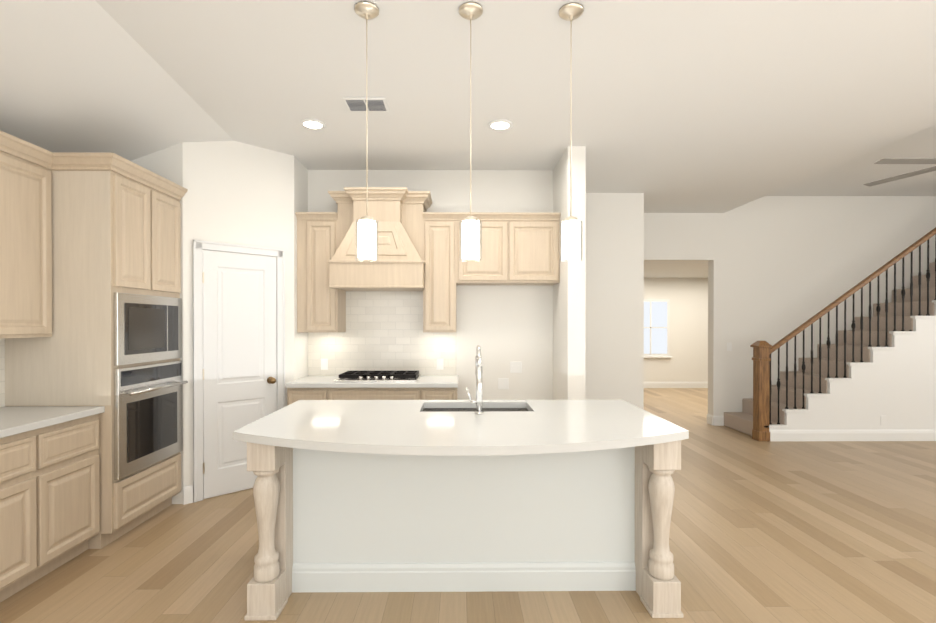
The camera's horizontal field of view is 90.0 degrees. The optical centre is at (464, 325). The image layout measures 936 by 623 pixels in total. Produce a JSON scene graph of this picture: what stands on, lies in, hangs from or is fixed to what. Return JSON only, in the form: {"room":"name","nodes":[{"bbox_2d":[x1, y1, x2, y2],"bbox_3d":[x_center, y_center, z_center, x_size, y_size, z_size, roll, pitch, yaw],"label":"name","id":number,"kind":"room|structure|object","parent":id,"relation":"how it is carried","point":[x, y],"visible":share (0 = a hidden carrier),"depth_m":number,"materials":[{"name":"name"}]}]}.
{"room":"kitchen","nodes":[
{"label":"kitchen","id":0,"kind":"room"},
{"bbox_2d":[0,388,935,622],"bbox_3d":[2.951,1.480,3.625,12.500,0.060,14.800,0,0,-1],"label":"floor","id":1,"kind":"structure","parent":0,"point":[802,531],"depth_m":2.91,"materials":[{"name":"brown wood"}]},
{"bbox_2d":[0,427,43,601],"bbox_3d":[-2.661,1.011,2.355,0.629,0.890,0.450,0,0,-1],"label":"base cabinet","id":2,"kind":"object","parent":1,"relation":"on","point":[21,456],"depth_m":2.49,"materials":[{"name":"brown wood"}]},
{"bbox_2d":[44,415,103,575],"bbox_3d":[-2.665,1.009,2.809,0.629,0.890,0.458,0,0,-1],"label":"base cabinet","id":3,"kind":"object","parent":1,"relation":"on","point":[74,451],"depth_m":2.82,"materials":[{"name":"brown wood"}]},
{"bbox_2d":[0,407,103,438],"bbox_3d":[-2.649,0.547,2.112,0.649,0.040,1.848,0,0,-1],"label":"countertop","id":4,"kind":"structure","parent":3,"relation":"on","point":[13,420],"depth_m":2.73,"materials":[{"name":"white stone"}]},
{"bbox_2d":[0,152,187,546],"bbox_3d":[-2.623,0.176,3.409,0.725,2.550,0.751,0,0,-1],"label":"tall cabinet","id":5,"kind":"object","parent":1,"relation":"on","point":[92,382],"depth_m":3.08,"materials":[{"name":"brown wood"}]},
{"bbox_2d":[285,387,328,405],"bbox_3d":[-1.421,1.001,4.526,0.368,0.890,0.608,0,0,-1],"label":"base cabinet","id":6,"kind":"object","parent":1,"relation":"on","point":[294,394],"depth_m":4.22,"materials":[{"name":"brown wood"}]},
{"bbox_2d":[329,387,420,399],"bbox_3d":[-0.818,1.001,4.531,0.840,0.890,0.608,0,0,-1],"label":"base cabinet","id":7,"kind":"object","parent":1,"relation":"on","point":[335,393],"depth_m":4.23,"materials":[{"name":"brown wood"}]},
{"bbox_2d":[285,375,456,386],"bbox_3d":[-0.831,0.536,4.514,1.548,0.040,0.638,0,0,-1],"label":"countertop","id":8,"kind":"structure","parent":7,"relation":"on","point":[310,380],"depth_m":4.30,"materials":[{"name":"white stone"}]},
{"bbox_2d":[421,387,456,399],"bbox_3d":[-0.233,1.001,4.537,0.330,0.890,0.608,0,0,-1],"label":"base cabinet","id":9,"kind":"object","parent":1,"relation":"on","point":[427,393],"depth_m":4.23,"materials":[{"name":"brown wood"}]},
{"bbox_2d":[244,405,682,620],"bbox_3d":[-0.001,1.009,2.780,2.178,0.890,0.929,0,0,-1],"label":"kitchen island","id":10,"kind":"object","parent":1,"relation":"on","point":[478,494],"depth_m":2.57,"materials":[{"name":"white paint"}]},
{"bbox_2d":[233,409,688,456],"bbox_3d":[-0.013,0.546,2.448,2.270,0.040,0.810,0,0,-1],"label":"island countertop","id":11,"kind":"structure","parent":10,"relation":"on","point":[422,432],"depth_m":2.35,"materials":[{"name":"white stone"}]},
{"bbox_2d":[724,227,935,440],"bbox_3d":[5.720,-0.569,6.271,4.164,4.015,0.936,0,0,-1],"label":"stairs","id":12,"kind":"structure","parent":1,"relation":"on","point":[870,378],"depth_m":5.85,"materials":[{"name":"carpet"}]},
{"bbox_2d":[0,0,935,277],"bbox_3d":[3.026,-1.433,3.612,12.350,1.073,14.800,0,0,-1],"label":"ceiling","id":13,"kind":"structure","parent":0,"point":[700,106],"depth_m":3.06,"materials":[{"name":"white paint"}]},
{"bbox_2d":[300,119,325,129],"bbox_3d":[-1.200,-1.593,3.712,0.200,0.010,0.200,0,0,-1],"label":"recessed light","id":14,"kind":"object","parent":13,"relation":"in","point":[313,124],"visible":1,"depth_m":3.71,"materials":[{"name":"white"}]},
{"bbox_2d":[343,97,388,111],"bbox_3d":[-0.704,-1.589,3.372,0.295,0.014,0.200,0,0,-1],"label":"ceiling vent","id":15,"kind":"object","parent":13,"relation":"in","point":[377,104],"visible":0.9,"depth_m":3.35,"materials":[{"name":"white metal"}]},
{"bbox_2d":[354,1,378,260],"bbox_3d":[-0.491,-0.960,2.361,0.124,1.263,0.124,0,0,-1],"label":"pendant light","id":16,"kind":"object","parent":13,"relation":"hanging from","point":[366,237],"visible":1,"depth_m":2.33,"materials":[{"name":"frosted white glass"},{"name":"brushed nickel"}]},
{"bbox_2d":[458,2,482,261],"bbox_3d":[0.033,-0.960,2.366,0.124,1.263,0.124,0,0,-1],"label":"pendant light","id":17,"kind":"object","parent":13,"relation":"hanging from","point":[471,243],"visible":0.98,"depth_m":2.34,"materials":[{"name":"frosted white glass"},{"name":"brushed nickel"}]},
{"bbox_2d":[488,119,512,130],"bbox_3d":[0.287,-1.593,3.726,0.200,0.010,0.200,0,0,-1],"label":"recessed light","id":18,"kind":"object","parent":13,"relation":"in","point":[500,125],"visible":1,"depth_m":3.71,"materials":[{"name":"white"}]},
{"bbox_2d":[559,3,583,261],"bbox_3d":[0.541,-0.960,2.371,0.124,1.263,0.124,0,0,-1],"label":"pendant light","id":19,"kind":"object","parent":13,"relation":"hanging from","point":[571,224],"visible":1,"depth_m":2.35,"materials":[{"name":"frosted white glass"},{"name":"brushed nickel"}]},
{"bbox_2d":[863,158,935,186],"bbox_3d":[4.241,-1.584,4.023,1.367,0.485,1.437,0,0,-1],"label":"ceiling fan","id":20,"kind":"object","parent":13,"relation":"hanging from","point":[908,161],"visible":1,"depth_m":4.06,"materials":[{"name":"silver metal"}]},
{"bbox_2d":[131,141,935,503],"bbox_3d":[3.042,-0.224,3.478,12.320,3.350,14.520,0,0,-1],"label":"wall","id":21,"kind":"structure","parent":0,"point":[781,267],"depth_m":5.68,"materials":[{"name":"white paint"}]},
{"bbox_2d":[0,131,55,342],"bbox_3d":[-2.816,-0.511,2.801,0.328,1.170,0.458,0,0,-1],"label":"upper cabinet","id":22,"kind":"object","parent":21,"relation":"attached to","point":[27,171],"depth_m":2.84,"materials":[{"name":"brown wood"}]},
{"bbox_2d":[193,240,284,502],"bbox_3d":[-1.943,0.373,4.090,0.567,2.150,0.528,0,0,-1],"label":"pantry door","id":23,"kind":"structure","parent":21,"relation":"in","point":[238,377],"depth_m":4.04,"materials":[{"name":"white wood"}]},
{"bbox_2d":[295,212,348,334],"bbox_3d":[-1.413,-0.507,4.649,0.388,1.145,0.348,0,0,-1],"label":"upper cabinet","id":24,"kind":"object","parent":21,"relation":"attached to","point":[320,311],"depth_m":4.48,"materials":[{"name":"brown wood"}]},
{"bbox_2d":[329,219,424,290],"bbox_3d":[-0.806,-0.663,4.390,0.850,0.620,0.220,0,0,-1],"label":"range hood","id":25,"kind":"object","parent":21,"relation":"attached to","point":[400,264],"depth_m":4.30,"materials":[{"name":"brown wood"}]},
{"bbox_2d":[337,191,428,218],"bbox_3d":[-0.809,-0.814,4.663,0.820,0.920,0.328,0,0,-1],"label":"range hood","id":26,"kind":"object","parent":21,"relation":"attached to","point":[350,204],"depth_m":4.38,"materials":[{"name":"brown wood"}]},
{"bbox_2d":[421,211,456,334],"bbox_3d":[-0.239,-0.507,4.660,0.320,1.145,0.348,0,0,-1],"label":"upper cabinet","id":27,"kind":"object","parent":21,"relation":"attached to","point":[438,300],"depth_m":4.49,"materials":[{"name":"brown wood"}]},
{"bbox_2d":[457,212,508,284],"bbox_3d":[0.171,-0.747,4.663,0.500,0.665,0.348,0,0,-1],"label":"upper cabinet","id":28,"kind":"object","parent":21,"relation":"attached to","point":[493,269],"depth_m":4.49,"materials":[{"name":"brown wood"}]},
{"bbox_2d":[498,378,508,388],"bbox_3d":[0.405,0.602,4.843,0.110,0.115,0.005,0,0,-1],"label":"outlet","id":29,"kind":"object","parent":21,"relation":"attached to","point":[503,383],"depth_m":4.84,"materials":[{"name":"white plastic"}]},
{"bbox_2d":[510,362,521,372],"bbox_3d":[0.535,0.432,4.842,0.121,0.115,0.008,0,0,-1],"label":"outlet","id":30,"kind":"object","parent":21,"relation":"attached to","point":[515,367],"depth_m":4.84,"materials":[{"name":"white plastic"}]},
{"bbox_2d":[509,212,560,284],"bbox_3d":[0.670,-0.747,4.667,0.498,0.665,0.348,0,0,-1],"label":"upper cabinet","id":31,"kind":"object","parent":21,"relation":"attached to","point":[533,237],"depth_m":4.49,"materials":[{"name":"brown wood"}]},
{"bbox_2d":[644,299,671,357],"bbox_3d":[4.216,0.064,10.595,0.960,1.330,0.069,0,0,-1],"label":"window","id":32,"kind":"structure","parent":21,"relation":"in","point":[656,328],"depth_m":10.59,"materials":[{"name":"white glass"}]},
{"bbox_2d":[644,382,707,387],"bbox_3d":[4.686,1.349,10.632,6.460,0.140,0.016,0,0,-1],"label":"baseboard","id":33,"kind":"structure","parent":21,"relation":"attached to","point":[646,384],"depth_m":10.63,"materials":[{"name":"white wood"}]},
{"bbox_2d":[727,343,731,350],"bbox_3d":[3.808,0.306,6.724,0.072,0.120,0.005,0,0,-1],"label":"light switch","id":34,"kind":"object","parent":21,"relation":"attached to","point":[729,346],"visible":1,"depth_m":6.72,"materials":[{"name":"white plastic"}]}
]}

